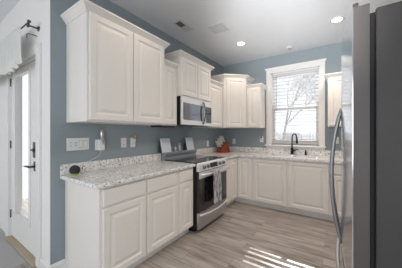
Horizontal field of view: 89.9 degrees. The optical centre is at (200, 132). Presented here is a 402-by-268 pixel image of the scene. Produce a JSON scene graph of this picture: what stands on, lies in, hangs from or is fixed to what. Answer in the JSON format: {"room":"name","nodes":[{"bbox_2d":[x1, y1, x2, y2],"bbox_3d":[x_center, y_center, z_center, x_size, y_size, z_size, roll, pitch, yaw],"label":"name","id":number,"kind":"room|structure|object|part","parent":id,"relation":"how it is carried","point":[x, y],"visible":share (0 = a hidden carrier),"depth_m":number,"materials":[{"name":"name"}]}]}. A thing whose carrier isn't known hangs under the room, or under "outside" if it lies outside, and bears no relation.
{"room":"kitchen","nodes":[
{"label":"kitchen","id":0,"kind":"room"},
{"bbox_2d":[0,0,49,264],"bbox_3d":[-2.587,-0.105,2.732,3.000,2.840,0.124,0,0,34],"label":"wall","id":1,"kind":"structure","parent":0,"point":[37,12],"depth_m":2.00,"materials":[{"name":"white paint"}]},
{"bbox_2d":[4,236,35,266],"bbox_3d":[-2.002,1.307,2.311,1.000,0.016,0.165,0,0,34],"label":"threshold","id":2,"kind":"object","parent":1,"relation":"attached to","point":[30,258],"depth_m":2.23,"materials":[{"name":"brown wood"}]},
{"bbox_2d":[10,56,34,255],"bbox_3d":[-2.005,0.265,2.306,0.960,2.100,0.176,0,0,34],"label":"door","id":3,"kind":"structure","parent":1,"relation":"in","point":[22,228],"depth_m":2.42,"materials":[{"name":"white wood"}]},
{"bbox_3d":[-2.055,0.150,2.308,0.565,1.730,0.012,0,0,34],"label":"glass moulding","id":4,"kind":"part","parent":3,"relation":"part of","materials":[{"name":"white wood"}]},
{"bbox_2d":[5,43,40,267],"bbox_3d":[-2.030,0.220,2.271,1.140,2.190,0.022,0,0,34],"label":"trim","id":5,"kind":"structure","parent":1,"relation":"attached to","point":[35,51],"depth_m":1.99,"materials":[{"name":"white wood"}]},
{"bbox_2d":[26,23,39,31],"bbox_3d":[-1.633,-1.030,1.955,0.051,0.052,0.100,0,0,34],"label":"curtain bracket","id":6,"kind":"object","parent":1,"relation":"attached to","point":[28,25],"visible":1,"depth_m":1.95,"materials":[{"name":"grey metal"}]},
{"bbox_2d":[40,258,49,267],"bbox_3d":[-1.466,1.262,1.888,0.202,0.105,0.014,0,0,34],"label":"baseboard","id":7,"kind":"structure","parent":1,"relation":"attached to","point":[43,264],"depth_m":1.90,"materials":[{"name":"white wood"}]},
{"bbox_2d":[50,0,222,264],"bbox_3d":[-0.441,-0.105,3.332,0.120,2.840,3.518,0,0,34],"label":"wall","id":8,"kind":"structure","parent":0,"point":[148,137],"depth_m":2.04,"materials":[{"name":"blue paint"}]},
{"bbox_2d":[48,259,65,267],"bbox_3d":[-1.343,1.262,1.882,0.014,0.105,0.145,0,0,34],"label":"baseboard","id":9,"kind":"structure","parent":8,"relation":"attached to","point":[60,264],"depth_m":1.90,"materials":[{"name":"white wood"}]},
{"bbox_2d":[67,138,88,150],"bbox_3d":[-1.239,0.113,2.031,0.016,0.120,0.198,0,0,34],"label":"light switch","id":10,"kind":"object","parent":8,"relation":"attached to","point":[73,144],"visible":1,"depth_m":2.02,"materials":[{"name":"white plastic"}]},
{"bbox_2d":[97,139,105,150],"bbox_3d":[-1.085,0.130,2.197,0.066,0.120,0.070,0,0,34],"label":"plug","id":11,"kind":"object","parent":8,"relation":"attached to","point":[100,142],"visible":1,"depth_m":2.18,"materials":[{"name":"white plastic"}]},
{"bbox_2d":[100,130,103,138],"bbox_3d":[-1.086,0.016,2.210,0.048,0.105,0.048,0,0,34],"label":"canister","id":12,"kind":"object","parent":11,"relation":"on","point":[101,131],"visible":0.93,"depth_m":2.19,"materials":[{"name":"silver metal"}]},
{"bbox_2d":[60,153,160,174],"bbox_3d":[-0.961,0.351,2.437,0.020,0.100,1.302,0,0,34],"label":"backsplash","id":13,"kind":"structure","parent":8,"relation":"attached to","point":[108,163],"depth_m":2.30,"materials":[{"name":"stone"}]},
{"bbox_2d":[60,0,169,125],"bbox_3d":[-0.859,-0.609,2.219,0.434,1.018,1.045,0,0,34],"label":"upper cabinet","id":14,"kind":"object","parent":8,"relation":"attached to","point":[115,67],"visible":1,"depth_m":1.92,"materials":[{"name":"white paint"}]},
{"bbox_3d":[-0.841,-0.585,1.930,0.020,0.938,0.444,0,0,34],"label":"door","id":15,"kind":"part","parent":14,"relation":"part of","materials":[{"name":"white paint"}]},
{"bbox_3d":[-0.859,-1.082,2.219,0.434,0.072,1.045,0,0,34],"label":"crown moulding","id":16,"kind":"part","parent":14,"relation":"part of","materials":[{"name":"white paint"}]},
{"bbox_3d":[-0.585,-0.585,2.308,0.020,0.938,0.444,0,0,34],"label":"door","id":17,"kind":"part","parent":14,"relation":"part of","materials":[{"name":"white paint"}]},
{"bbox_2d":[121,138,125,147],"bbox_3d":[-0.946,0.120,2.470,0.010,0.118,0.074,0,0,34],"label":"wall outlet","id":18,"kind":"object","parent":8,"relation":"attached to","point":[123,140],"visible":1,"depth_m":2.46,"materials":[{"name":"white plastic"}]},
{"bbox_2d":[130,138,134,146],"bbox_3d":[-0.871,0.120,2.580,0.010,0.118,0.074,0,0,34],"label":"wall outlet","id":19,"kind":"object","parent":8,"relation":"attached to","point":[132,144],"visible":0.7,"depth_m":2.56,"materials":[{"name":"white plastic"}]},
{"bbox_2d":[145,59,179,125],"bbox_3d":[-0.534,-0.517,2.752,0.374,0.833,0.303,0,0,34],"label":"upper cabinet","id":20,"kind":"object","parent":8,"relation":"attached to","point":[170,68],"visible":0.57,"depth_m":2.67,"materials":[{"name":"white paint"}]},
{"bbox_2d":[151,125,174,127],"bbox_3d":[-0.514,-0.088,2.743,0.180,0.023,0.280,0,0,34],"label":"light","id":21,"kind":"object","parent":20,"relation":"attached to","point":[161,126],"visible":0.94,"depth_m":2.66,"materials":[{"name":"black metal"}]},
{"bbox_3d":[-0.412,-0.493,2.670,0.020,0.753,0.259,0,0,34],"label":"door","id":22,"kind":"part","parent":20,"relation":"part of","materials":[{"name":"white paint"}]},
{"bbox_3d":[-0.400,-0.897,2.661,0.050,0.072,0.301,0,0,34],"label":"crown moulding","id":23,"kind":"part","parent":20,"relation":"part of","materials":[{"name":"white paint"}]},
{"bbox_2d":[164,49,213,102],"bbox_3d":[-0.201,-0.816,3.190,0.434,0.605,0.895,0,0,34],"label":"upper cabinet","id":24,"kind":"object","parent":8,"relation":"attached to","point":[193,74],"visible":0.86,"depth_m":2.96,"materials":[{"name":"white paint"}]},
{"bbox_3d":[-0.201,-1.082,3.190,0.434,0.072,0.895,0,0,34],"label":"crown moulding","id":25,"kind":"part","parent":24,"relation":"part of","materials":[{"name":"white paint"}]},
{"bbox_3d":[-0.162,-0.792,2.932,0.020,0.525,0.370,0,0,34],"label":"door","id":26,"kind":"part","parent":24,"relation":"part of","materials":[{"name":"white paint"}]},
{"bbox_2d":[177,96,211,126],"bbox_3d":[-0.186,-0.310,3.179,0.468,0.400,0.789,0,0,34],"label":"microwave oven","id":27,"kind":"object","parent":24,"relation":"attached to","point":[191,112],"visible":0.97,"depth_m":2.98,"materials":[{"name":"silver metal"}]},
{"bbox_3d":[0.115,-0.310,3.333,0.026,0.390,0.197,0,0,34],"label":"control panel","id":28,"kind":"part","parent":27,"relation":"part of","materials":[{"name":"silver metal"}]},
{"bbox_3d":[0.052,-0.792,3.248,0.020,0.525,0.370,0,0,34],"label":"door","id":29,"kind":"part","parent":24,"relation":"part of","materials":[{"name":"white paint"}]},
{"bbox_2d":[195,79,223,127],"bbox_3d":[0.141,-0.517,3.749,0.374,0.833,0.515,0,0,34],"label":"upper cabinet","id":30,"kind":"object","parent":8,"relation":"attached to","point":[216,87],"visible":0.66,"depth_m":3.68,"materials":[{"name":"white paint"}]},
{"bbox_3d":[0.263,-0.493,3.666,0.020,0.753,0.471,0,0,34],"label":"door","id":31,"kind":"part","parent":30,"relation":"part of","materials":[{"name":"white paint"}]},
{"bbox_3d":[0.275,-0.897,3.658,0.050,0.072,0.513,0,0,34],"label":"crown moulding","id":32,"kind":"part","parent":30,"relation":"part of","materials":[{"name":"white paint"}]},
{"bbox_2d":[0,198,340,267],"bbox_3d":[-1.466,1.365,1.605,6.120,0.100,7.528,0,0,34],"label":"floor","id":33,"kind":"structure","parent":0,"point":[245,235],"depth_m":2.37,"materials":[{"name":"grey wood"}]},
{"bbox_2d":[65,171,176,267],"bbox_3d":[-0.786,0.876,2.157,0.624,0.878,0.945,0,0,34],"label":"base cabinet","id":34,"kind":"object","parent":33,"relation":"on","point":[124,225],"visible":0.8,"depth_m":1.82,"materials":[{"name":"white paint"}]},
{"bbox_3d":[-0.666,0.528,1.796,0.020,0.138,0.433,0,0,34],"label":"drawer","id":35,"kind":"part","parent":34,"relation":"part of","materials":[{"name":"white paint"}]},
{"bbox_3d":[-0.666,0.908,1.796,0.020,0.578,0.433,0,0,34],"label":"door","id":36,"kind":"part","parent":34,"relation":"part of","materials":[{"name":"white paint"}]},
{"bbox_2d":[60,153,195,189],"bbox_3d":[-0.702,0.368,2.261,0.647,0.135,1.302,0,0,34],"label":"countertop","id":37,"kind":"structure","parent":34,"relation":"on","point":[99,174],"depth_m":2.09,"materials":[{"name":"white stone"}]},
{"bbox_2d":[69,165,79,174],"bbox_3d":[-1.209,0.355,1.931,0.092,0.092,0.092,0,0,34],"label":"speaker","id":38,"kind":"object","parent":37,"relation":"on","point":[74,170],"visible":1,"depth_m":1.90},
{"bbox_3d":[-0.409,0.528,2.176,0.020,0.138,0.444,0,0,34],"label":"drawer","id":39,"kind":"part","parent":34,"relation":"part of","materials":[{"name":"white paint"}]},
{"bbox_3d":[-0.409,0.908,2.176,0.020,0.578,0.444,0,0,34],"label":"door","id":40,"kind":"part","parent":34,"relation":"part of","materials":[{"name":"white paint"}]},
{"bbox_2d":[173,167,192,241],"bbox_3d":[-0.433,0.876,2.678,0.624,0.878,0.311,0,0,34],"label":"base cabinet","id":41,"kind":"object","parent":33,"relation":"on","point":[184,176],"visible":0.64,"depth_m":2.48,"materials":[{"name":"white paint"}]},
{"bbox_3d":[-0.183,0.528,2.509,0.020,0.138,0.265,0,0,34],"label":"drawer","id":42,"kind":"part","parent":41,"relation":"part of","materials":[{"name":"white paint"}]},
{"bbox_3d":[-0.183,0.908,2.509,0.020,0.578,0.265,0,0,34],"label":"door","id":43,"kind":"part","parent":41,"relation":"part of","materials":[{"name":"white paint"}]},
{"bbox_2d":[161,149,226,231],"bbox_3d":[-0.064,0.800,3.097,0.750,1.030,0.792,0,0,34],"label":"range","id":44,"kind":"object","parent":33,"relation":"on","point":[205,211],"visible":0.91,"depth_m":2.82,"materials":[{"name":"silver metal"}]},
{"bbox_2d":[158,138,171,152],"bbox_3d":[-0.536,0.182,2.981,0.092,0.204,0.196,0,0,34],"label":"tent card","id":45,"kind":"object","parent":44,"relation":"on","point":[164,144],"visible":1,"depth_m":2.94,"materials":[{"name":"white paper"}]},
{"bbox_2d":[183,137,193,149],"bbox_3d":[-0.211,0.182,3.461,0.092,0.204,0.196,0,0,34],"label":"tent card","id":46,"kind":"object","parent":44,"relation":"on","point":[188,144],"visible":1,"depth_m":3.42,"materials":[{"name":"white paper"}]},
{"bbox_2d":[189,166,196,231],"bbox_3d":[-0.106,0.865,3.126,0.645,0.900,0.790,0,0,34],"label":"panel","id":47,"kind":"object","parent":44,"relation":"attached to","point":[193,228],"depth_m":2.63,"materials":[{"name":"white wood"}]},
{"bbox_2d":[165,155,224,164],"bbox_3d":[-0.071,0.402,3.102,0.580,0.025,0.792,0,0,34],"label":"cooktop","id":48,"kind":"object","parent":44,"relation":"in","point":[194,159],"depth_m":2.99,"materials":[{"name":"black glass"}]},
{"bbox_3d":[0.177,1.153,2.934,0.035,0.213,0.782,0,0,34],"label":"storage drawer","id":49,"kind":"part","parent":44,"relation":"part of","materials":[{"name":"silver metal"}]},
{"bbox_3d":[0.179,0.452,2.932,0.044,0.110,0.790,0,0,34],"label":"control panel","id":50,"kind":"part","parent":44,"relation":"part of","materials":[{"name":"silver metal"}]},
{"bbox_3d":[0.178,0.777,2.933,0.038,0.525,0.782,0,0,34],"label":"oven door","id":51,"kind":"part","parent":44,"relation":"part of","materials":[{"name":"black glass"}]},
{"bbox_3d":[0.213,1.080,2.909,0.079,0.026,0.740,0,0,34],"label":"handle","id":52,"kind":"part","parent":44,"relation":"part of","materials":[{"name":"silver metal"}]},
{"bbox_3d":[0.217,0.552,2.907,0.071,0.027,0.739,0,0,34],"label":"handle","id":53,"kind":"part","parent":44,"relation":"part of","materials":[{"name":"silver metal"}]},
{"bbox_2d":[211,169,221,204],"bbox_3d":[0.223,0.760,2.859,0.072,0.466,0.242,0,0,34],"label":"dish towel","id":54,"kind":"object","parent":44,"relation":"hanging from","point":[217,173],"visible":0.94,"depth_m":2.84,"materials":[{"name":"fabric"}]},
{"bbox_2d":[226,157,253,206],"bbox_3d":[0.552,0.876,3.882,0.904,0.878,1.192,0,0,34],"label":"base cabinet","id":55,"kind":"object","parent":33,"relation":"on","point":[239,169],"visible":0.41,"depth_m":3.66,"materials":[{"name":"white paint"}]},
{"bbox_3d":[0.427,0.908,3.409,0.020,0.578,0.245,0,0,34],"label":"door","id":56,"kind":"part","parent":55,"relation":"part of","materials":[{"name":"white paint"}]},
{"bbox_3d":[0.585,0.828,3.642,0.020,0.738,0.291,0,0,34],"label":"door","id":57,"kind":"part","parent":55,"relation":"part of","materials":[{"name":"white paint"}]},
{"bbox_3d":[0.790,0.828,3.692,0.260,0.738,0.020,0,0,34],"label":"door","id":58,"kind":"part","parent":55,"relation":"part of","materials":[{"name":"white paint"}]},
{"bbox_2d":[196,146,340,163],"bbox_3d":[1.426,0.368,3.289,3.017,0.135,1.192,0,0,34],"label":"countertop","id":59,"kind":"structure","parent":55,"relation":"on","point":[254,152],"depth_m":3.73,"materials":[{"name":"white stone"}]},
{"bbox_2d":[217,141,229,152],"bbox_3d":[0.467,0.289,4.206,0.263,0.224,0.140,0,0,-38],"label":"knife block","id":60,"kind":"object","parent":59,"relation":"on","point":[225,148],"visible":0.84,"depth_m":4.15,"materials":[{"name":"red wood"}]},
{"bbox_2d":[267,153,318,158],"bbox_3d":[1.596,0.488,3.503,0.764,0.184,0.414,0,0,34],"label":"sink","id":61,"kind":"object","parent":59,"relation":"in","point":[273,154],"visible":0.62,"depth_m":3.59,"materials":[{"name":"silver"}]},
{"bbox_3d":[1.442,0.490,3.607,0.357,0.180,0.379,0,0,34],"label":"bowl","id":62,"kind":"part","parent":61,"relation":"part of","materials":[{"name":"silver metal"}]},
{"bbox_3d":[1.750,0.490,3.398,0.357,0.180,0.379,0,0,34],"label":"bowl","id":63,"kind":"part","parent":61,"relation":"part of","materials":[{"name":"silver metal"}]},
{"bbox_2d":[291,133,297,154],"bbox_3d":[1.716,0.202,3.677,0.088,0.396,0.196,0,0,-13],"label":"gooseneck faucet","id":64,"kind":"object","parent":59,"relation":"on","point":[292,150],"visible":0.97,"depth_m":3.72,"materials":[{"name":"black metal"}]},
{"bbox_3d":[1.700,0.142,3.667,0.023,0.276,0.170,0,0,-7],"label":"spout","id":65,"kind":"part","parent":64,"relation":"part of","materials":[{"name":"black metal"}]},
{"bbox_2d":[252,158,330,220],"bbox_3d":[1.575,0.876,3.529,1.184,0.878,0.629,0,0,34],"label":"base cabinet","id":66,"kind":"object","parent":33,"relation":"on","point":[292,186],"visible":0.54,"depth_m":3.23,"materials":[{"name":"white paint"}]},
{"bbox_3d":[1.165,0.828,3.438,0.550,0.738,0.020,0,0,34],"label":"door","id":67,"kind":"part","parent":66,"relation":"part of","materials":[{"name":"white paint"}]},
{"bbox_3d":[1.646,0.828,3.113,0.550,0.738,0.020,0,0,34],"label":"door","id":68,"kind":"part","parent":66,"relation":"part of","materials":[{"name":"white paint"}]},
{"bbox_2d":[331,163,340,222],"bbox_3d":[2.449,0.876,2.936,0.927,0.878,0.629,0,0,34],"label":"base cabinet","id":69,"kind":"object","parent":33,"relation":"on","point":[337,167],"visible":0.22,"depth_m":2.90,"materials":[{"name":"white paint"}]},
{"bbox_3d":[2.093,0.908,2.810,0.440,0.578,0.020,0,0,34],"label":"door","id":70,"kind":"part","parent":69,"relation":"part of","materials":[{"name":"white paint"}]},
{"bbox_3d":[2.093,0.528,2.810,0.440,0.138,0.020,0,0,34],"label":"drawer","id":71,"kind":"part","parent":69,"relation":"part of","materials":[{"name":"white paint"}]},
{"bbox_2d":[329,1,401,267],"bbox_3d":[1.146,0.398,0.991,0.866,1.834,0.927,0,0,34],"label":"refrigerator","id":72,"kind":"object","parent":33,"relation":"on","point":[369,235],"visible":1,"depth_m":0.78,"materials":[{"name":"grey metal"}]},
{"bbox_3d":[0.792,0.247,1.177,0.072,0.782,0.020,0,0,34],"label":"handle","id":73,"kind":"part","parent":72,"relation":"part of","materials":[{"name":"metal"}]},
{"bbox_3d":[0.843,0.247,1.251,0.072,0.782,0.020,0,0,34],"label":"handle","id":74,"kind":"part","parent":72,"relation":"part of","materials":[{"name":"metal"}]},
{"bbox_3d":[0.833,0.725,1.203,0.050,0.021,0.693,0,0,34],"label":"handle","id":75,"kind":"part","parent":72,"relation":"part of","materials":[{"name":"silver metal"}]},
{"bbox_3d":[0.742,0.076,0.984,0.080,1.147,0.460,0,0,34],"label":"door","id":76,"kind":"part","parent":72,"relation":"part of","materials":[{"name":"grey metal"}]},
{"bbox_2d":[0,0,401,66],"bbox_3d":[-1.466,-1.575,1.605,6.120,0.100,7.528,0,0,34],"label":"ceiling","id":77,"kind":"structure","parent":0,"point":[267,27],"depth_m":2.73,"materials":[{"name":"paint"}]},
{"bbox_2d":[173,20,192,31],"bbox_3d":[-0.253,-1.519,2.874,0.135,0.011,0.300,0,0,34],"label":"ceiling vent","id":78,"kind":"object","parent":77,"relation":"in","point":[179,23],"visible":1,"depth_m":2.85,"materials":[{"name":"white metal"}]},
{"bbox_2d":[207,21,229,33],"bbox_3d":[0.252,-1.515,2.918,0.250,0.020,0.250,0,0,34],"label":"ceiling vent","id":79,"kind":"object","parent":77,"relation":"in","point":[219,27],"visible":1,"depth_m":2.89,"materials":[{"name":"white metal"}]},
{"bbox_2d":[236,41,245,45],"bbox_3d":[0.682,-1.520,3.435,0.168,0.009,0.168,0,0,34],"label":"recessed light","id":80,"kind":"object","parent":77,"relation":"in","point":[241,43],"visible":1,"depth_m":3.43,"materials":[{"name":"white metal"}]},
{"bbox_2d":[330,16,344,22],"bbox_3d":[1.828,-1.520,2.709,0.168,0.009,0.168,0,0,34],"label":"recessed light","id":81,"kind":"object","parent":77,"relation":"in","point":[339,18],"visible":1,"depth_m":2.70,"materials":[{"name":"white metal"}]},
{"bbox_2d":[223,42,341,150],"bbox_3d":[1.804,-0.105,3.845,3.020,2.840,0.150,0,0,34],"label":"wall","id":82,"kind":"structure","parent":0,"point":[245,137],"depth_m":3.99,"materials":[{"name":"blue paint"}]},
{"bbox_2d":[211,74,254,128],"bbox_3d":[0.617,-0.609,4.117,0.749,1.018,0.729,0,0,34],"label":"upper cabinet","id":83,"kind":"object","parent":82,"relation":"attached to","point":[234,89],"visible":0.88,"depth_m":3.87,"materials":[{"name":"white paint"}]},
{"bbox_3d":[0.639,-1.082,3.993,1.045,0.072,0.322,0,0,-10],"label":"crown moulding","id":84,"kind":"part","parent":83,"relation":"part of","materials":[{"name":"white paint"}]},
{"bbox_3d":[0.663,-0.585,3.879,0.369,0.938,0.020,0,0,-9],"label":"door","id":85,"kind":"part","parent":83,"relation":"part of","materials":[{"name":"white paint"}]},
{"bbox_2d":[246,83,267,127],"bbox_3d":[1.115,-0.517,3.994,0.312,0.833,0.374,0,0,34],"label":"upper cabinet","id":86,"kind":"object","parent":82,"relation":"attached to","point":[255,92],"visible":1,"depth_m":3.88,"materials":[{"name":"white paint"}]},
{"bbox_3d":[1.012,-0.493,3.887,0.226,0.753,0.020,0,0,34],"label":"door","id":87,"kind":"part","parent":86,"relation":"part of","materials":[{"name":"white paint"}]},
{"bbox_3d":[1.115,-0.897,3.994,0.311,0.072,0.374,0,0,34],"label":"crown moulding","id":88,"kind":"part","parent":86,"relation":"part of","materials":[{"name":"white paint"}]},
{"bbox_2d":[196,146,340,156],"bbox_3d":[1.426,0.351,3.289,3.017,0.100,1.192,0,0,34],"label":"backsplash","id":89,"kind":"structure","parent":82,"relation":"attached to","point":[213,149],"depth_m":3.91,"materials":[{"name":"stone"}]},
{"bbox_2d":[265,58,326,149],"bbox_3d":[1.769,-0.485,3.829,1.054,1.600,0.215,0,0,34],"label":"window","id":90,"kind":"structure","parent":82,"relation":"in","point":[270,126],"depth_m":3.76,"materials":[{"name":"white wood"}]},
{"bbox_3d":[1.791,-0.470,3.854,0.840,1.410,0.150,0,0,34],"label":"frame","id":91,"kind":"part","parent":90,"relation":"part of","materials":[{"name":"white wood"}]},
{"bbox_2d":[273,68,317,144],"bbox_3d":[1.764,-0.472,3.813,0.788,1.364,0.068,0,0,34],"label":"window blind","id":92,"kind":"object","parent":90,"relation":"attached to","point":[276,76],"visible":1,"depth_m":3.79,"materials":[{"name":"grey plastic"}]},
{"bbox_3d":[1.768,0.198,3.819,0.788,0.023,0.043,0,0,34],"label":"rail","id":93,"kind":"part","parent":92,"relation":"part of","materials":[{"name":"white plastic"}]},
{"bbox_3d":[1.796,-0.155,3.861,0.800,0.680,0.035,0,0,34],"label":"sash","id":94,"kind":"part","parent":90,"relation":"part of","materials":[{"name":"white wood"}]},
{"bbox_3d":[1.732,-1.233,3.775,1.054,0.105,0.046,0,0,34],"label":"head casing","id":95,"kind":"part","parent":90,"relation":"part of","materials":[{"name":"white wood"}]},
{"bbox_3d":[1.818,-0.800,3.893,0.800,0.710,0.035,0,0,34],"label":"sash","id":96,"kind":"part","parent":90,"relation":"part of","materials":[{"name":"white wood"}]},
{"bbox_2d":[324,72,340,126],"bbox_3d":[2.481,-0.517,3.068,1.023,0.833,0.374,0,0,34],"label":"upper cabinet","id":97,"kind":"object","parent":82,"relation":"attached to","point":[333,79],"visible":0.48,"depth_m":3.16,"materials":[{"name":"white paint"}]},
{"bbox_3d":[2.481,-0.897,3.069,1.022,0.072,0.374,0,0,34],"label":"crown moulding","id":98,"kind":"part","parent":97,"relation":"part of","materials":[{"name":"white paint"}]},
{"bbox_3d":[2.223,-0.493,3.066,0.462,0.753,0.020,0,0,34],"label":"door","id":99,"kind":"part","parent":97,"relation":"part of","materials":[{"name":"white paint"}]},
{"label":"outside","id":100,"kind":"structure","parent":0,"visible":0},
{"bbox_3d":[12.510,1.615,18.770,28.000,0.100,36.572,0,0,34],"label":"ground","id":101,"kind":"structure","parent":100,"visible":0},
{"bbox_2d":[276,73,315,139],"bbox_3d":[3.103,-1.280,7.697,4.091,5.732,3.686,0,0,38],"label":"bare tree","id":102,"kind":"object","parent":101,"relation":"on","point":[295,99],"visible":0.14,"depth_m":7.12,"materials":[{"name":"grey plant"}]},
{"bbox_2d":[276,133,315,140],"bbox_3d":[7.381,0.815,15.391,13.300,1.600,0.080,0,0,34],"label":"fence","id":103,"kind":"object","parent":101,"relation":"on","point":[300,135],"visible":0.07,"depth_m":15.28,"materials":[{"name":"white"}]},
{"bbox_2d":[290,74,315,100],"bbox_3d":[6.542,-1.409,9.027,4.739,5.995,4.159,0,0,-11],"label":"bare tree","id":104,"kind":"object","parent":101,"relation":"on","point":[304,74],"visible":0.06,"depth_m":9.67,"materials":[{"name":"grey plant"}]},
{"bbox_3d":[-2.267,-1.056,2.383,1.621,0.034,0.100,0,0,34],"label":"curtain rod","id":105,"kind":"object","parent":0,"visible":0},
{"bbox_2d":[0,26,22,76],"bbox_3d":[-2.334,-0.837,2.338,1.501,0.448,0.046,0,0,34],"label":"valance","id":106,"kind":"object","parent":105,"relation":"hanging from","point":[10,47],"visible":1,"depth_m":2.10,"materials":[{"name":"white fabric"}]}
]}

